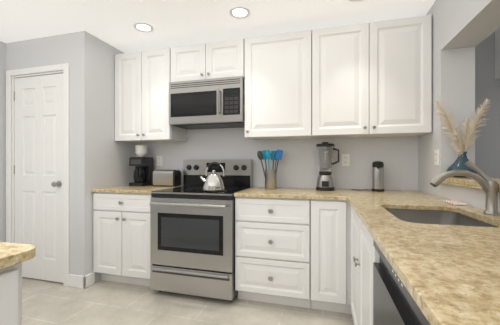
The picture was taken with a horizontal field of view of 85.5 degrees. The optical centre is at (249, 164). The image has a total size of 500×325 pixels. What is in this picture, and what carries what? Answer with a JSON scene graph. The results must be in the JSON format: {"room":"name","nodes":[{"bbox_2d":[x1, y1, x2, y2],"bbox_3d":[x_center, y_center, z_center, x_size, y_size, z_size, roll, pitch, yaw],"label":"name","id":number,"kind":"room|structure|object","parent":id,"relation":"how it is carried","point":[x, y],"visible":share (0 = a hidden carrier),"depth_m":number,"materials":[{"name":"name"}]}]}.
{"room":"kitchen","nodes":[
{"label":"kitchen","id":0,"kind":"room"},
{"bbox_2d":[0,41,5,241],"bbox_3d":[-3.057,-0.045,0.914,0.100,2.390,4.080,0,0,15],"label":"wall","id":1,"kind":"structure","parent":0,"point":[2,141],"depth_m":2.74,"materials":[{"name":"paint"}]},
{"bbox_2d":[6,32,75,274],"bbox_3d":[-2.053,-0.045,2.703,0.900,2.390,0.100,0,0,15],"label":"wall","id":2,"kind":"structure","parent":0,"point":[46,51],"depth_m":2.57,"materials":[{"name":"paint"}]},
{"bbox_2d":[6,63,68,286],"bbox_3d":[-2.082,0.100,2.693,0.800,2.100,0.103,0,0,15],"label":"door frame","id":3,"kind":"structure","parent":2,"relation":"attached to","point":[10,161],"depth_m":2.68,"materials":[{"name":"white wood"}]},
{"bbox_2d":[14,73,62,282],"bbox_3d":[-2.097,0.132,2.662,0.662,2.012,0.106,0,0,15],"label":"closet door","id":4,"kind":"structure","parent":2,"relation":"in","point":[38,165],"depth_m":2.67,"materials":[{"name":"white wood"}]},
{"bbox_2d":[76,31,135,281],"bbox_3d":[-1.489,-0.045,2.871,0.100,2.390,0.720,0,0,15],"label":"wall","id":5,"kind":"structure","parent":0,"point":[103,156],"depth_m":2.60,"materials":[{"name":"paint"}]},
{"bbox_2d":[68,272,94,288],"bbox_3d":[-2.505,1.093,0.818,1.016,0.115,3.985,0,0,15],"label":"baseboard","id":6,"kind":"structure","parent":5,"relation":"attached to","point":[80,281],"depth_m":2.52,"materials":[{"name":"white wood"}]},
{"bbox_2d":[22,277,353,324],"bbox_3d":[0.476,1.180,0.379,7.400,0.060,4.900,0,0,15],"label":"floor","id":7,"kind":"structure","parent":0,"point":[99,302],"depth_m":2.14,"materials":[{"name":"tile"}]},
{"bbox_2d":[0,241,35,324],"bbox_3d":[-1.512,0.693,0.069,1.395,0.914,1.860,0,0,15],"label":"kitchen island","id":8,"kind":"object","parent":7,"relation":"on","point":[13,256],"visible":1,"depth_m":0.72,"materials":[{"name":"white"}]},
{"bbox_2d":[93,192,151,286],"bbox_3d":[-1.111,0.708,2.799,0.664,0.884,0.654,0,0,15],"label":"base cabinet","id":9,"kind":"object","parent":7,"relation":"on","point":[121,237],"visible":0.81,"depth_m":2.52,"materials":[{"name":"white wood"}]},
{"bbox_2d":[91,185,182,193],"bbox_3d":[-1.111,0.250,2.802,0.660,0.028,0.649,0,0,15],"label":"countertop","id":10,"kind":"structure","parent":9,"relation":"on","point":[135,189],"depth_m":2.56,"materials":[{"name":"stone"}]},
{"bbox_2d":[129,157,153,185],"bbox_3d":[-1.202,0.079,2.975,0.165,0.312,0.229,0,0,15],"label":"coffee maker","id":11,"kind":"object","parent":10,"relation":"on","point":[143,170],"visible":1,"depth_m":2.92,"materials":[{"name":"black plastic"}]},
{"bbox_2d":[135,145,147,156],"bbox_3d":[-1.198,-0.141,2.989,0.136,0.124,0.136,0,0,15],"label":"bowls","id":12,"kind":"object","parent":11,"relation":"on","point":[141,151],"visible":0.98,"depth_m":2.94,"materials":[{"name":"white ceramic"}]},
{"bbox_2d":[152,170,180,186],"bbox_3d":[-0.891,0.147,2.916,0.287,0.176,0.155,0,0,11],"label":"toaster","id":13,"kind":"object","parent":10,"relation":"on","point":[168,178],"visible":1,"depth_m":2.85,"materials":[{"name":"silver metal"}]},
{"bbox_2d":[150,159,251,301],"bbox_3d":[-0.433,0.550,2.565,0.761,1.200,0.716,0,0,15],"label":"range","id":14,"kind":"object","parent":7,"relation":"on","point":[192,237],"visible":0.88,"depth_m":2.29,"materials":[{"name":"grey metal"}]},
{"bbox_2d":[199,162,224,191],"bbox_3d":[-0.342,0.107,2.414,0.249,0.258,0.200,0,0,15],"label":"kettle","id":15,"kind":"object","parent":14,"relation":"on","point":[213,181],"visible":1,"depth_m":2.35,"materials":[{"name":"silver metal"}]},
{"bbox_2d":[235,197,310,307],"bbox_3d":[0.243,0.708,2.431,0.607,0.884,0.654,0,0,15],"label":"drawers","id":16,"kind":"object","parent":7,"relation":"on","point":[272,250],"visible":0.92,"depth_m":2.15,"materials":[{"name":"white wood"}]},
{"bbox_2d":[234,187,349,199],"bbox_3d":[0.369,0.250,2.385,0.870,0.028,0.677,0,0,15],"label":"countertop","id":17,"kind":"structure","parent":16,"relation":"on","point":[281,192],"depth_m":2.18,"materials":[{"name":"stone"}]},
{"bbox_2d":[257,149,282,188],"bbox_3d":[0.200,0.048,2.589,0.248,0.374,0.200,0,0,15],"label":"utensil crock","id":18,"kind":"object","parent":17,"relation":"on","point":[270,175],"visible":0.98,"depth_m":2.54,"materials":[{"name":"beige ceramic"}]},
{"bbox_2d":[316,142,338,190],"bbox_3d":[0.703,0.016,2.457,0.207,0.437,0.168,0,0,15],"label":"blender","id":19,"kind":"object","parent":17,"relation":"on","point":[325,153],"visible":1,"depth_m":2.41,"materials":[{"name":"black plastic"}]},
{"bbox_2d":[311,199,351,313],"bbox_3d":[0.982,0.708,2.244,0.912,0.884,0.628,0,0,15],"label":"base cabinet","id":20,"kind":"object","parent":7,"relation":"on","point":[330,255],"visible":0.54,"depth_m":2.03,"materials":[{"name":"white wood"}]},
{"bbox_2d":[351,206,379,324],"bbox_3d":[0.898,0.708,1.435,0.654,0.884,0.967,0,0,15],"label":"base cabinet","id":21,"kind":"object","parent":7,"relation":"on","point":[365,255],"visible":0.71,"depth_m":1.43,"materials":[{"name":"white wood"}]},
{"bbox_2d":[358,189,417,194],"bbox_3d":[1.107,0.250,2.185,0.360,0.028,0.677,0,0,15],"label":"countertop","id":22,"kind":"structure","parent":21,"relation":"on","point":[368,192],"depth_m":2.26,"materials":[{"name":"stone"}]},
{"bbox_2d":[346,189,499,324],"bbox_3d":[0.753,0.250,0.897,0.651,0.028,3.347,0,0,15],"label":"countertop","id":23,"kind":"structure","parent":21,"relation":"on","point":[448,274],"depth_m":0.71,"materials":[{"name":"stone"}]},
{"bbox_2d":[352,161,384,191],"bbox_3d":[1.042,0.104,2.387,0.265,0.262,0.144,0,0,15],"label":"can opener","id":24,"kind":"object","parent":23,"relation":"on","point":[377,176],"visible":1,"depth_m":2.33,"materials":[{"name":"silver plastic"}]},
{"bbox_2d":[386,209,495,226],"bbox_3d":[0.883,0.364,1.304,0.440,0.198,0.590,0,0,15],"label":"sink basin","id":25,"kind":"object","parent":23,"relation":"in","point":[433,217],"visible":0.04,"depth_m":1.54,"materials":[{"name":"silver metal"}]},
{"bbox_2d":[444,200,466,204],"bbox_3d":[1.224,0.228,1.616,0.066,0.013,0.140,0,0,15],"label":"cloth","id":26,"kind":"object","parent":23,"relation":"on","point":[454,202],"visible":1,"depth_m":1.57,"materials":[{"name":"white"}]},
{"bbox_2d":[430,160,499,214],"bbox_3d":[1.032,0.108,1.312,0.286,0.255,0.073,0,0,15],"label":"faucet","id":27,"kind":"object","parent":23,"relation":"on","point":[489,185],"visible":1,"depth_m":1.28,"materials":[{"name":"silver metal"}]},
{"bbox_2d":[373,239,429,324],"bbox_3d":[0.699,0.709,0.675,0.626,0.882,0.592,0,0,15],"label":"dishwasher","id":28,"kind":"object","parent":7,"relation":"on","point":[394,303],"visible":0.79,"depth_m":0.80,"materials":[{"name":"grey metal"}]},
{"bbox_2d":[0,0,435,52],"bbox_3d":[0.476,-1.270,0.379,7.400,0.060,4.900,0,0,15],"label":"ceiling","id":29,"kind":"structure","parent":0,"point":[175,23],"depth_m":2.29,"materials":[{"name":"white paint"}]},
{"bbox_2d":[134,22,153,31],"bbox_3d":[-0.962,-1.236,2.448,0.170,0.006,0.170,0,0,15],"label":"recessed light","id":30,"kind":"object","parent":29,"relation":"in","point":[142,27],"visible":1,"depth_m":2.45,"materials":[{"name":"white"}]},
{"bbox_2d":[229,6,249,18],"bbox_3d":[-0.084,-1.236,2.209,0.170,0.006,0.170,0,0,15],"label":"recessed light","id":31,"kind":"object","parent":29,"relation":"in","point":[239,12],"visible":1,"depth_m":2.21,"materials":[{"name":"white"}]},
{"bbox_2d":[136,32,499,190],"bbox_3d":[1.610,-0.045,2.454,6.300,2.390,0.100,0,0,15],"label":"wall","id":32,"kind":"structure","parent":0,"point":[298,165],"depth_m":2.59,"materials":[{"name":"paint"}]},
{"bbox_2d":[115,48,186,142],"bbox_3d":[-1.074,-0.706,2.936,0.664,0.919,0.370,0,0,15],"label":"upper cabinet","id":33,"kind":"object","parent":32,"relation":"attached to","point":[142,79],"visible":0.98,"depth_m":2.78,"materials":[{"name":"white wood"}]},
{"bbox_2d":[157,156,161,165],"bbox_3d":[-1.044,-0.040,3.118,0.072,0.116,0.008,0,0,15],"label":"electrical outlet","id":34,"kind":"object","parent":32,"relation":"attached to","point":[159,160],"visible":1,"depth_m":3.12,"materials":[{"name":"white plastic"}]},
{"bbox_2d":[171,38,244,81],"bbox_3d":[-0.383,-0.985,2.749,0.762,0.360,0.370,0,0,15],"label":"upper cabinet","id":35,"kind":"object","parent":32,"relation":"attached to","point":[219,59],"visible":0.85,"depth_m":2.58,"materials":[{"name":"white wood"}]},
{"bbox_2d":[169,76,244,129],"bbox_3d":[-0.391,-0.595,2.722,0.757,0.421,0.423,0,0,15],"label":"microwave","id":36,"kind":"object","parent":35,"relation":"attached to","point":[214,103],"visible":1,"depth_m":2.56,"materials":[{"name":"silver metal"}]},
{"bbox_2d":[245,30,312,139],"bbox_3d":[0.280,-0.706,2.568,0.607,0.919,0.370,0,0,15],"label":"upper cabinet","id":37,"kind":"object","parent":32,"relation":"attached to","point":[278,86],"visible":0.94,"depth_m":2.41,"materials":[{"name":"white wood"}]},
{"bbox_2d":[342,154,349,165],"bbox_3d":[0.915,-0.040,2.586,0.072,0.116,0.008,0,0,15],"label":"electrical outlet","id":38,"kind":"object","parent":32,"relation":"attached to","point":[345,159],"visible":1,"depth_m":2.58,"materials":[{"name":"white plastic"}]},
{"bbox_2d":[312,15,431,138],"bbox_3d":[1.016,-0.706,2.368,0.912,0.919,0.370,0,0,15],"label":"upper cabinet","id":39,"kind":"object","parent":32,"relation":"attached to","point":[371,79],"visible":1,"depth_m":2.20,"materials":[{"name":"white wood"}]},
{"bbox_2d":[495,28,499,79],"bbox_3d":[2.445,-0.971,1.980,0.900,0.530,0.370,0,0,15],"label":"upper cabinet","id":40,"kind":"object","parent":32,"relation":"attached to","point":[497,54],"visible":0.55,"depth_m":2.24,"materials":[{"name":"white wood"}]},
{"bbox_2d":[418,0,499,212],"bbox_3d":[1.008,-0.045,0.182,0.210,2.390,4.600,0,0,15],"label":"wall","id":41,"kind":"structure","parent":0,"point":[461,29],"depth_m":1.93,"materials":[{"name":"paint"}]},
{"bbox_2d":[434,150,438,164],"bbox_3d":[1.395,-0.050,2.025,0.008,0.116,0.072,0,0,15],"label":"outlet","id":42,"kind":"object","parent":41,"relation":"attached to","point":[436,157],"visible":1,"depth_m":2.02,"materials":[{"name":"white plastic"}]},
{"bbox_2d":[442,177,499,191],"bbox_3d":[1.102,0.110,0.527,0.270,0.044,2.910,0,0,15],"label":"sill ledge","id":43,"kind":"object","parent":41,"relation":"on","point":[465,182],"visible":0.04,"depth_m":1.58,"materials":[{"name":"beige stone"}]},
{"bbox_2d":[434,98,489,176],"bbox_3d":[1.428,-0.183,1.829,0.314,0.540,0.178,0,0,15],"label":"vase","id":44,"kind":"object","parent":43,"relation":"on","point":[461,160],"visible":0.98,"depth_m":1.81,"materials":[{"name":"blue glass"}]}
]}

